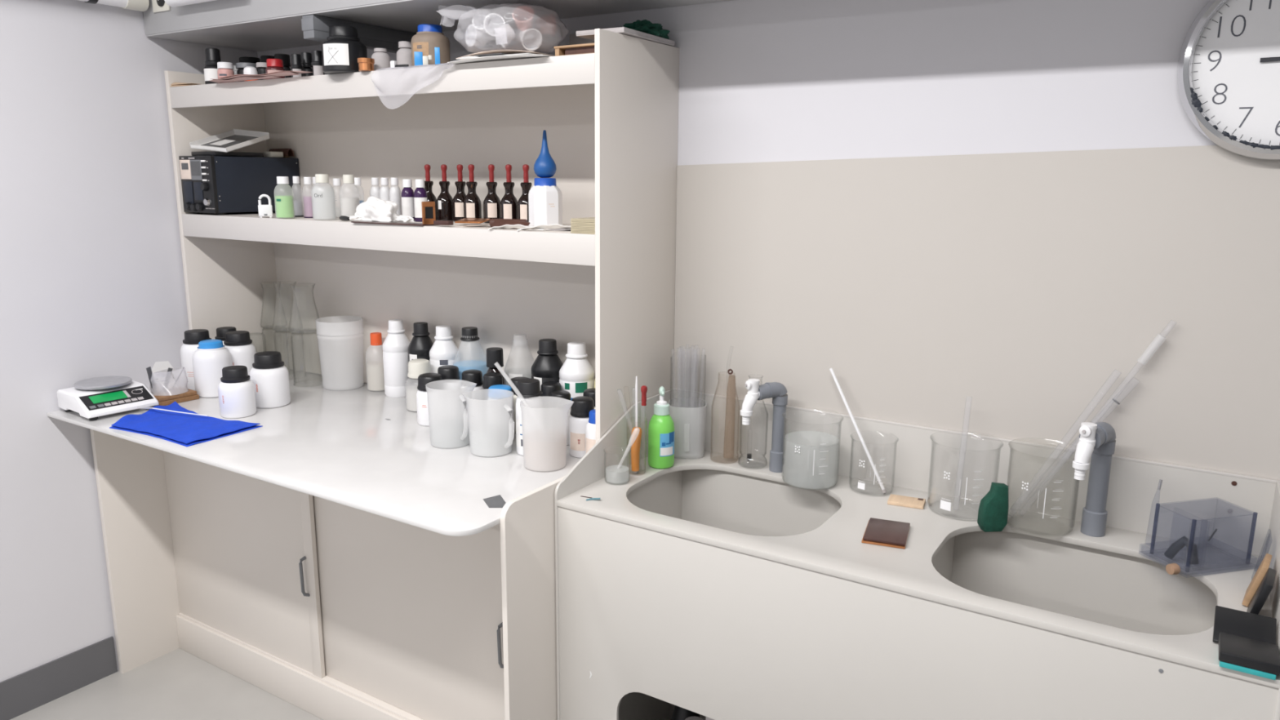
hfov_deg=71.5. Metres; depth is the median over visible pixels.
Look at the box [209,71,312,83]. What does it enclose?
papers
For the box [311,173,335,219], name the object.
bottle
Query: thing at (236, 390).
jar
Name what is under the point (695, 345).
tube
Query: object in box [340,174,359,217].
bottle
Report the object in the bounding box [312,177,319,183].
bottle
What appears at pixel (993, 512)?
sponge
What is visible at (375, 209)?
glove
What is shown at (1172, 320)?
tube
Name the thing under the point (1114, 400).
tube
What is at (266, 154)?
box
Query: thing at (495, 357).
bottle
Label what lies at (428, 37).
jar
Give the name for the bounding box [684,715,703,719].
bottle
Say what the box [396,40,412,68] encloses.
bottle
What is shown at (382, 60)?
bottle
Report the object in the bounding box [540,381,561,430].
jar
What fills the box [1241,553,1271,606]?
wooden board
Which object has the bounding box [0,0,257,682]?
wall
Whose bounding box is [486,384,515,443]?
jar
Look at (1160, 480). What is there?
thin nozzle
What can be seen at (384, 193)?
bottle
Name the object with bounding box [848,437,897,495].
glass beaker
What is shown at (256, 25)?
ceiling
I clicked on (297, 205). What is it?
bottle
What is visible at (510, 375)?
bottle
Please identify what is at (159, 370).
paper slip
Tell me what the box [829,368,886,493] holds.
rod
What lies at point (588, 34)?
tray
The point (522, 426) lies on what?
print
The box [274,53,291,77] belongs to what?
jar
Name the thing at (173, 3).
tube
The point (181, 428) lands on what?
cloth
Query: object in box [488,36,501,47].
plastic cup
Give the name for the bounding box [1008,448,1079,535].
glass beaker
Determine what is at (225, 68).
jar
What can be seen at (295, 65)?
bottle
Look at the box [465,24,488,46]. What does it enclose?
plastic cup
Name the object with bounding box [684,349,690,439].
tube
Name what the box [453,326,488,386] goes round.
bottle
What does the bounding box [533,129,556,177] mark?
bulb
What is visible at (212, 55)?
bottle
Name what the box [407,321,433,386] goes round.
bottle
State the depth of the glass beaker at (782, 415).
1.84 m
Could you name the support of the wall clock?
attached to the wall at (761, 81)
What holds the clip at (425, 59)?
attached to the tall cabinet
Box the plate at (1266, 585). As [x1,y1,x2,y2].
[1246,568,1275,614]
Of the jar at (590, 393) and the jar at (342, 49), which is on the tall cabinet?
the jar at (342, 49)
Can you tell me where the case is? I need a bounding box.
[268,148,293,157]
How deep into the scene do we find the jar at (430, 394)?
2.24 m
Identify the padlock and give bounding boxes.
[257,194,272,217]
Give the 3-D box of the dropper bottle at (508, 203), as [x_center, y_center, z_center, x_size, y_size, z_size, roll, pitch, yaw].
[-0.320,-0.405,2.174,0.044,0.142,0.045,-1,12,-8]
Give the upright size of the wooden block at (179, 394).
0.024 m
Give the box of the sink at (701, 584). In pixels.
[554,387,1279,719]
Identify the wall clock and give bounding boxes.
[1177,0,1279,159]
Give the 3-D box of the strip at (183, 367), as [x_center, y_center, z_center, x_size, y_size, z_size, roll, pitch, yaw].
[-1.296,0.053,2.496,0.002,0.061,0.040,11,16,42]
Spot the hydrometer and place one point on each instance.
(748, 455)
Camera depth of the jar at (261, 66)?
2.37 m
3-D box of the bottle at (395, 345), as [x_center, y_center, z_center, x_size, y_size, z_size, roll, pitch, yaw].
[-0.695,-0.007,2.551,0.080,0.217,0.080,8,14,32]
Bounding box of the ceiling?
[142,0,732,51]
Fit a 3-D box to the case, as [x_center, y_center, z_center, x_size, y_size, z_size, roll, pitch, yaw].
[-1.092,-0.630,2.708,0.090,0.026,0.027,8,14,32]
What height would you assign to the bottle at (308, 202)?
0.108 m
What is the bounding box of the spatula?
[152,407,208,416]
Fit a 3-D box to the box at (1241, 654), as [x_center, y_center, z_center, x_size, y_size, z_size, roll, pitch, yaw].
[0.810,0.394,1.185,0.067,0.022,0.064,8,14,32]
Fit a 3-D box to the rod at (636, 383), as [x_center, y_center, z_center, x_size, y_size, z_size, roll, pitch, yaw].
[-0.007,0.136,1.918,0.007,0.206,0.006,0,12,-3]
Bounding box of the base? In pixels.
[1080,506,1107,537]
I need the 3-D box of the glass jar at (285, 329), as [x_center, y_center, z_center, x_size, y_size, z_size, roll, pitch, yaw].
[-1.090,-0.020,2.768,0.088,0.148,0.088,8,14,32]
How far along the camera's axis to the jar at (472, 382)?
2.26 m
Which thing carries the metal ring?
on the flask
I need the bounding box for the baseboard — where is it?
[0,636,117,719]
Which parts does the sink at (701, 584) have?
panel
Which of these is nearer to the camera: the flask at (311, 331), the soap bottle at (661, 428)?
the soap bottle at (661, 428)
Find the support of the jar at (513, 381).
on the countertop
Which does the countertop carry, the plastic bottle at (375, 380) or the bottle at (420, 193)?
the plastic bottle at (375, 380)
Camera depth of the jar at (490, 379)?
2.17 m
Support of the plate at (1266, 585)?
on the sink at (701, 584)
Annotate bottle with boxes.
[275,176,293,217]
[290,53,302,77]
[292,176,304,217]
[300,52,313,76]
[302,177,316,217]
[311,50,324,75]
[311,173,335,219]
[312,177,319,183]
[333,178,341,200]
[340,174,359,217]
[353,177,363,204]
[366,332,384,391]
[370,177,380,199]
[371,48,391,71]
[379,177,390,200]
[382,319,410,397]
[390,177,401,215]
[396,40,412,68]
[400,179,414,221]
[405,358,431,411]
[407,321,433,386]
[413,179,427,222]
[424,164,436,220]
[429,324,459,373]
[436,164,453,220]
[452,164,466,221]
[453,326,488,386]
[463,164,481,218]
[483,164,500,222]
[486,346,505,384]
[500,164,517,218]
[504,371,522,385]
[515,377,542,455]
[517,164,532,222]
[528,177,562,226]
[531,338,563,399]
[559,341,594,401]
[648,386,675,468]
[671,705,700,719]
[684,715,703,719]
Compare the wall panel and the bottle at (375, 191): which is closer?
the wall panel
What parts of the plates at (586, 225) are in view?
plate, plate, plate, plate, plate, plate, plate, plate, plate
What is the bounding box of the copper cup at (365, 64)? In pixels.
[357,57,374,71]
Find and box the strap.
[489,218,529,228]
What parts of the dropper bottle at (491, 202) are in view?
rubber bulb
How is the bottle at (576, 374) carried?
on the countertop
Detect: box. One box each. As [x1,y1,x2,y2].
[262,151,283,157]
[554,43,594,56]
[1218,631,1279,679]
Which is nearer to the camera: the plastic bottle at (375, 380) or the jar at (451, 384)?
the jar at (451, 384)
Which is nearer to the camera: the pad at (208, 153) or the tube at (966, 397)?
the tube at (966, 397)
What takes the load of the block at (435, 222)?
on the tall cabinet
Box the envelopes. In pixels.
[447,49,555,64]
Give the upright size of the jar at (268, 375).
0.144 m
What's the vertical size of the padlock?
0.062 m
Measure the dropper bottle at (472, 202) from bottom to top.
0.142 m
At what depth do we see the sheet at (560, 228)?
1.93 m
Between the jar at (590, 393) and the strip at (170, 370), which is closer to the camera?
the jar at (590, 393)
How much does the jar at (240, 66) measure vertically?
0.056 m
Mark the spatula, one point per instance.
(153, 407)
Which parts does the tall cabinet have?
brown strip, panel, door, rail, handle, shelf, door, panel, handle, cloth strip, cloth strip, panel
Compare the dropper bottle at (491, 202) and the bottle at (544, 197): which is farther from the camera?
the dropper bottle at (491, 202)
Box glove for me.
[349,195,414,222]
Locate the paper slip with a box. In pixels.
[151,360,175,391]
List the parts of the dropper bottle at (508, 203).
rubber bulb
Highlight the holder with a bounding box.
[421,201,435,224]
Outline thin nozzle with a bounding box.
[1145,479,1162,540]
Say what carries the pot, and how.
on the tall cabinet
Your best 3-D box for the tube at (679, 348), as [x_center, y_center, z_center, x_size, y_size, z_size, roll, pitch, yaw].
[0.089,0.091,2.044,0.014,0.242,0.007,2,12,6]
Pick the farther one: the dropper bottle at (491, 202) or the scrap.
the dropper bottle at (491, 202)
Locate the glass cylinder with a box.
[737,377,768,468]
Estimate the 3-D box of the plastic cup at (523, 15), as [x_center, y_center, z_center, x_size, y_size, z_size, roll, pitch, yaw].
[-0.244,-0.719,1.871,0.046,0.051,0.050,1,12,1]
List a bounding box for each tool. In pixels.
[390,60,408,68]
[631,426,642,473]
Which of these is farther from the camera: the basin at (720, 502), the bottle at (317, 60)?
the bottle at (317, 60)
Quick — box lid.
[189,128,270,152]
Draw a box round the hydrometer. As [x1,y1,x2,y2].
[746,431,752,460]
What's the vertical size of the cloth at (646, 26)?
0.035 m
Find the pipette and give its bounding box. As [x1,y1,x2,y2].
[640,385,647,431]
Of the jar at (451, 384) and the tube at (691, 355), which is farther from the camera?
the jar at (451, 384)
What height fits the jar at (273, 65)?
0.052 m
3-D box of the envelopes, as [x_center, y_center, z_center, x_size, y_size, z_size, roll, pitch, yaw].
[-0.272,-0.649,1.905,0.278,0.025,0.163,8,14,32]
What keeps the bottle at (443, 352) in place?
on the countertop
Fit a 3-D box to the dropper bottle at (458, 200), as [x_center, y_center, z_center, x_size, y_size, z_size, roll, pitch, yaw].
[-0.456,-0.424,2.261,0.044,0.142,0.045,-2,12,-11]
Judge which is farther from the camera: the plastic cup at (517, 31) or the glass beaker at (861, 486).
the plastic cup at (517, 31)
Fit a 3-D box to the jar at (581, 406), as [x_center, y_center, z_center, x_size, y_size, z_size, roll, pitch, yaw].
[-0.130,0.151,2.020,0.062,0.133,0.062,8,14,32]
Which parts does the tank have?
rod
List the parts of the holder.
dark pane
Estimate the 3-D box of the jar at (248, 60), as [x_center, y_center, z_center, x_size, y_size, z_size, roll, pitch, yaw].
[-1.106,-0.814,2.528,0.058,0.084,0.058,-4,13,-22]
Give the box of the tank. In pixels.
[1149,502,1256,564]
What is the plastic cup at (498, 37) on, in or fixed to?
in the plastic bag
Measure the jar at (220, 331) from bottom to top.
0.166 m
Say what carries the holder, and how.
on the sheet at (362, 221)
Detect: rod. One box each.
[635,376,637,426]
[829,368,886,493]
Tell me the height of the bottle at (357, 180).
0.107 m
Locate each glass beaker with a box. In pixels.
[781,415,843,489]
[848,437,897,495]
[927,439,1003,519]
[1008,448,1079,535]
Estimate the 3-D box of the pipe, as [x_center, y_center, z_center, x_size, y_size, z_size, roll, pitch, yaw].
[-2.268,-0.682,0.979,0.053,0.053,3.455,8,14,32]
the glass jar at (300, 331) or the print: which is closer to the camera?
the print
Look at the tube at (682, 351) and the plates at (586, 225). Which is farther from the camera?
the tube at (682, 351)
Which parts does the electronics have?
control panel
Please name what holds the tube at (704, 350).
in the plastic jug
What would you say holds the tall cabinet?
on the floor
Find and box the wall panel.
[669,145,1279,719]
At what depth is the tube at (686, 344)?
2.05 m
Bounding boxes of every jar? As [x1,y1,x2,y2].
[180,328,211,390]
[192,339,232,397]
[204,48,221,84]
[214,326,235,345]
[217,62,234,83]
[217,365,256,417]
[223,330,256,375]
[235,62,257,81]
[239,56,260,63]
[249,351,290,408]
[256,62,266,79]
[260,55,274,62]
[262,328,289,370]
[265,58,285,79]
[273,328,306,376]
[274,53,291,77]
[290,330,324,385]
[321,25,367,74]
[410,23,450,67]
[416,373,445,426]
[437,364,461,418]
[460,369,483,424]
[481,372,502,433]
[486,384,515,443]
[509,376,528,432]
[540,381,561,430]
[548,390,571,445]
[568,395,594,457]
[582,387,595,408]
[585,408,595,453]
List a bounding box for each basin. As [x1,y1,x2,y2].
[626,469,840,536]
[931,530,1217,635]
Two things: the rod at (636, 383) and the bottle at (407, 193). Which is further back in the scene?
the bottle at (407, 193)
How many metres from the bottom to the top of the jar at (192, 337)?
0.172 m
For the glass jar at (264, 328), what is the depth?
2.84 m
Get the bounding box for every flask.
[260,281,287,328]
[272,280,302,332]
[288,282,322,333]
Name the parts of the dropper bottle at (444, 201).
rubber bulb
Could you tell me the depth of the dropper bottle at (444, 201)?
2.28 m
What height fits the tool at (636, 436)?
0.102 m
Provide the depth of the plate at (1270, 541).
1.42 m
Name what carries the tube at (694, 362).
in the plastic jug
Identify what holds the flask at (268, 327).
on the glass jar at (264, 328)
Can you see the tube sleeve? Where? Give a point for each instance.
(705, 356)
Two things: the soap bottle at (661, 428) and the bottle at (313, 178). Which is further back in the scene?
the bottle at (313, 178)
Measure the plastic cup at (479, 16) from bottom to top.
0.049 m
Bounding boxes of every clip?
[413,51,422,66]
[422,54,431,65]
[434,47,439,65]
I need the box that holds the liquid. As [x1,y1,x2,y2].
[523,430,565,471]
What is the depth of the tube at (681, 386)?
2.03 m
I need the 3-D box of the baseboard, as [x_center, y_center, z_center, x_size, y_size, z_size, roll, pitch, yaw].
[-2.697,1.217,0.767,0.006,0.111,4.381,8,14,32]
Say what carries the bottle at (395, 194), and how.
on the tall cabinet
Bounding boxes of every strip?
[146,366,157,393]
[161,367,173,391]
[171,367,184,390]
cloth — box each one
[109,400,262,446]
[622,19,670,39]
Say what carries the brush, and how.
on the tall cabinet
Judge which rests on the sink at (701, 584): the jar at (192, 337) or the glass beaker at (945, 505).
the glass beaker at (945, 505)
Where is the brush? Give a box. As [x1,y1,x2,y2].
[339,215,350,220]
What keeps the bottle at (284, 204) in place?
on the tall cabinet
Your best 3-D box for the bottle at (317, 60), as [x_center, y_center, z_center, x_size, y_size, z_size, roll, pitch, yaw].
[-0.796,-0.732,2.199,0.031,0.062,0.031,-4,12,-19]
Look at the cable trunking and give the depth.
2.21 m
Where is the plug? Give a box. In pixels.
[1165,563,1180,574]
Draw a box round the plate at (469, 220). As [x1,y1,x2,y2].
[454,217,490,223]
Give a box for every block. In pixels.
[151,386,199,405]
[433,220,453,225]
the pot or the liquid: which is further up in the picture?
the pot
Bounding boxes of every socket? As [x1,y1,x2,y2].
[151,0,169,13]
[768,449,785,472]
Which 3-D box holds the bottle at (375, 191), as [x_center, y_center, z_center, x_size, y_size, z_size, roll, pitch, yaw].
[-0.703,-0.431,2.371,0.032,0.107,0.032,-3,12,-16]
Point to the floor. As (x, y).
(178, 684)
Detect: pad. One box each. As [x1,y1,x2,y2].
[191,151,263,156]
[861,517,910,548]
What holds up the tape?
on the sink at (701, 584)
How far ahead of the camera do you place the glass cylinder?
1.97 m
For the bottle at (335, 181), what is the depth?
2.42 m
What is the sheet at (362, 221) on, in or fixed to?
on the tall cabinet
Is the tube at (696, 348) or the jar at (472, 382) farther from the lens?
the jar at (472, 382)
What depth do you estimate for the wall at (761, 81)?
1.72 m
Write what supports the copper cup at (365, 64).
on the tall cabinet
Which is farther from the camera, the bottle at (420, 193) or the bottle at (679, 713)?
the bottle at (420, 193)
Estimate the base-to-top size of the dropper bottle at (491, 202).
0.142 m
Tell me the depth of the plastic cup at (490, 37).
1.96 m
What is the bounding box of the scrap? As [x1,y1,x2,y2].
[483,494,506,507]
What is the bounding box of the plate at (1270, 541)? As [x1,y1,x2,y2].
[1251,529,1271,580]
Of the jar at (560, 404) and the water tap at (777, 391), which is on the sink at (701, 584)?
the water tap at (777, 391)
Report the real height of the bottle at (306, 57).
0.067 m
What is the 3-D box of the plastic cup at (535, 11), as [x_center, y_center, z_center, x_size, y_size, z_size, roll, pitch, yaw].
[-0.248,-0.750,1.939,0.046,0.046,0.049,-2,12,-10]
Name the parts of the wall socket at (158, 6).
knob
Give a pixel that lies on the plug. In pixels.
(1172, 568)
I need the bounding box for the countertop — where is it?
[46,368,581,536]
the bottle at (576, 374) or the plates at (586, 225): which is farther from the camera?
the bottle at (576, 374)
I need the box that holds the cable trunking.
[301,14,416,53]
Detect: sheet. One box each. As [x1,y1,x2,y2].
[351,220,435,226]
[546,228,570,231]
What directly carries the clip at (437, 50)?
attached to the tall cabinet
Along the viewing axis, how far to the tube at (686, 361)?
2.04 m
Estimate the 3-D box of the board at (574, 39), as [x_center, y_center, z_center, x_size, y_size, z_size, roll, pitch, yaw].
[-0.111,-0.692,1.992,0.110,0.078,0.017,6,13,26]
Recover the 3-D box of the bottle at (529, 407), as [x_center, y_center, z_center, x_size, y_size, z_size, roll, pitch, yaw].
[-0.252,0.130,2.026,0.062,0.170,0.062,8,14,32]
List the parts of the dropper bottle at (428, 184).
rubber bulb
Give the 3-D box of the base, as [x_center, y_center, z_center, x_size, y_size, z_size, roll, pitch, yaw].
[0.826,0.293,1.618,0.040,0.045,0.040,-10,15,-40]
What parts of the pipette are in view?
rubber bulb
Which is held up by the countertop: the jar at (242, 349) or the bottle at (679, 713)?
the jar at (242, 349)
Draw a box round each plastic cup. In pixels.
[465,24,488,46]
[471,9,493,34]
[481,23,493,42]
[483,13,505,36]
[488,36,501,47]
[492,23,515,48]
[496,22,515,40]
[511,5,533,31]
[514,26,534,43]
[515,5,537,19]
[519,28,542,50]
[534,13,556,35]
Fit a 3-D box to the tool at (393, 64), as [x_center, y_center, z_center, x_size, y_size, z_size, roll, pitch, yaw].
[-0.545,-0.671,2.020,0.048,0.016,0.012,6,13,26]
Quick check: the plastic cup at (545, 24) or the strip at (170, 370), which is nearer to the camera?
the plastic cup at (545, 24)
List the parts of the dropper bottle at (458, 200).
rubber bulb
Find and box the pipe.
[78,0,149,11]
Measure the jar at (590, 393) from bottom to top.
0.129 m
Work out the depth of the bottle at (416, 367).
2.38 m
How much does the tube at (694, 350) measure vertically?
0.240 m
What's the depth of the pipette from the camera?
1.89 m
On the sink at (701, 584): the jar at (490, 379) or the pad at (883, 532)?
the pad at (883, 532)
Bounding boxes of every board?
[568,33,594,44]
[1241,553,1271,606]
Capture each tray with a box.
[576,26,675,46]
[1213,605,1276,644]
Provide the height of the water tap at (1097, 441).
0.219 m
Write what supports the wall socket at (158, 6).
attached to the ceiling
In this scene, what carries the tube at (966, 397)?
in the glass beaker at (945, 505)
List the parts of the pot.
lid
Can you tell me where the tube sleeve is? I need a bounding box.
[670,355,706,404]
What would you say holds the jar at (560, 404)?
on the countertop
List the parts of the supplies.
knob, knob, panel, knob, knob, knob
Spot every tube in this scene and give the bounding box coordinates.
[164,0,215,7]
[676,347,680,431]
[680,386,681,419]
[681,351,684,450]
[682,360,687,444]
[684,344,688,430]
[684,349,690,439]
[684,351,684,383]
[686,355,692,441]
[688,349,693,445]
[688,350,696,445]
[688,361,694,441]
[689,350,697,452]
[690,345,697,447]
[691,347,699,448]
[695,350,705,449]
[952,397,971,510]
[1012,368,1121,517]
[1016,377,1140,513]
[1019,320,1175,514]
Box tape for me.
[586,497,599,500]
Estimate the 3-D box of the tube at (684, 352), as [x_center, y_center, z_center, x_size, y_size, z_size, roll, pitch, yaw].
[0.099,0.088,2.050,0.011,0.245,0.007,8,14,32]
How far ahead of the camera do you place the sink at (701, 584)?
1.60 m
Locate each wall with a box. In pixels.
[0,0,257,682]
[257,0,1217,383]
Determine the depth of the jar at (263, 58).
2.48 m
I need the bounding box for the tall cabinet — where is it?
[89,28,679,719]
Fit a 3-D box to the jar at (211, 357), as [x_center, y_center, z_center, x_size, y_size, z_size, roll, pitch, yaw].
[-1.222,0.021,2.547,0.102,0.156,0.102,8,14,32]
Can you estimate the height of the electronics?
0.081 m
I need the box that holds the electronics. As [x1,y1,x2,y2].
[57,375,164,420]
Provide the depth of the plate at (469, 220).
2.10 m
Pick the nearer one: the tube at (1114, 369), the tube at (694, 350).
the tube at (1114, 369)
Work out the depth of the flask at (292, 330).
2.73 m
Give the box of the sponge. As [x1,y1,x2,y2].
[977,482,1008,532]
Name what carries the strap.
on the tall cabinet
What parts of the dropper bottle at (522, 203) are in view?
rubber bulb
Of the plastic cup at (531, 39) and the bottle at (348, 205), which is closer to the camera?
the plastic cup at (531, 39)
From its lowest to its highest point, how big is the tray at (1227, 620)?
0.032 m
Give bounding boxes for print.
[520,424,524,446]
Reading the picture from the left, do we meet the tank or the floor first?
the floor
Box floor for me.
[10,648,323,719]
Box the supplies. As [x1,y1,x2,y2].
[178,155,301,214]
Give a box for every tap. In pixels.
[740,378,787,472]
[1072,422,1115,537]
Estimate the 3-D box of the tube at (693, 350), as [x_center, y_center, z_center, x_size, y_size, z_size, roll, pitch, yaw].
[0.120,0.094,2.018,0.007,0.247,0.017,-7,14,-31]
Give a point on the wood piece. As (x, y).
(894, 500)
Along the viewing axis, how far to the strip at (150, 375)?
2.43 m
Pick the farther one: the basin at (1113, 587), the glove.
the glove
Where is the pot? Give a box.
[243,66,257,80]
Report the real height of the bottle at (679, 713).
0.400 m
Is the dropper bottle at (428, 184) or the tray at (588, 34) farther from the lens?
the dropper bottle at (428, 184)
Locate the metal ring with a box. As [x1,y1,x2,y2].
[727,368,733,374]
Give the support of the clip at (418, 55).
attached to the tall cabinet
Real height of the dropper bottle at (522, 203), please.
0.142 m
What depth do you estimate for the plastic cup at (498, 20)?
1.90 m
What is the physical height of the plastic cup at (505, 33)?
0.051 m
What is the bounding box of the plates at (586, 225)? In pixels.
[570,217,595,234]
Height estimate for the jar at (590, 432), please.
0.119 m
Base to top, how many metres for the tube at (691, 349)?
0.247 m
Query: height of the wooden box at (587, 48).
0.021 m
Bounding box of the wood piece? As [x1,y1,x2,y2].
[887,493,925,509]
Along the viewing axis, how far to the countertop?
2.02 m
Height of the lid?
0.073 m
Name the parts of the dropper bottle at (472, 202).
rubber bulb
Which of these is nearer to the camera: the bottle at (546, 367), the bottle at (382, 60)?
the bottle at (382, 60)
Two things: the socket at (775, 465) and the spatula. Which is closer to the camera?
the socket at (775, 465)
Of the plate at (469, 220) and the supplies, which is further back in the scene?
the supplies

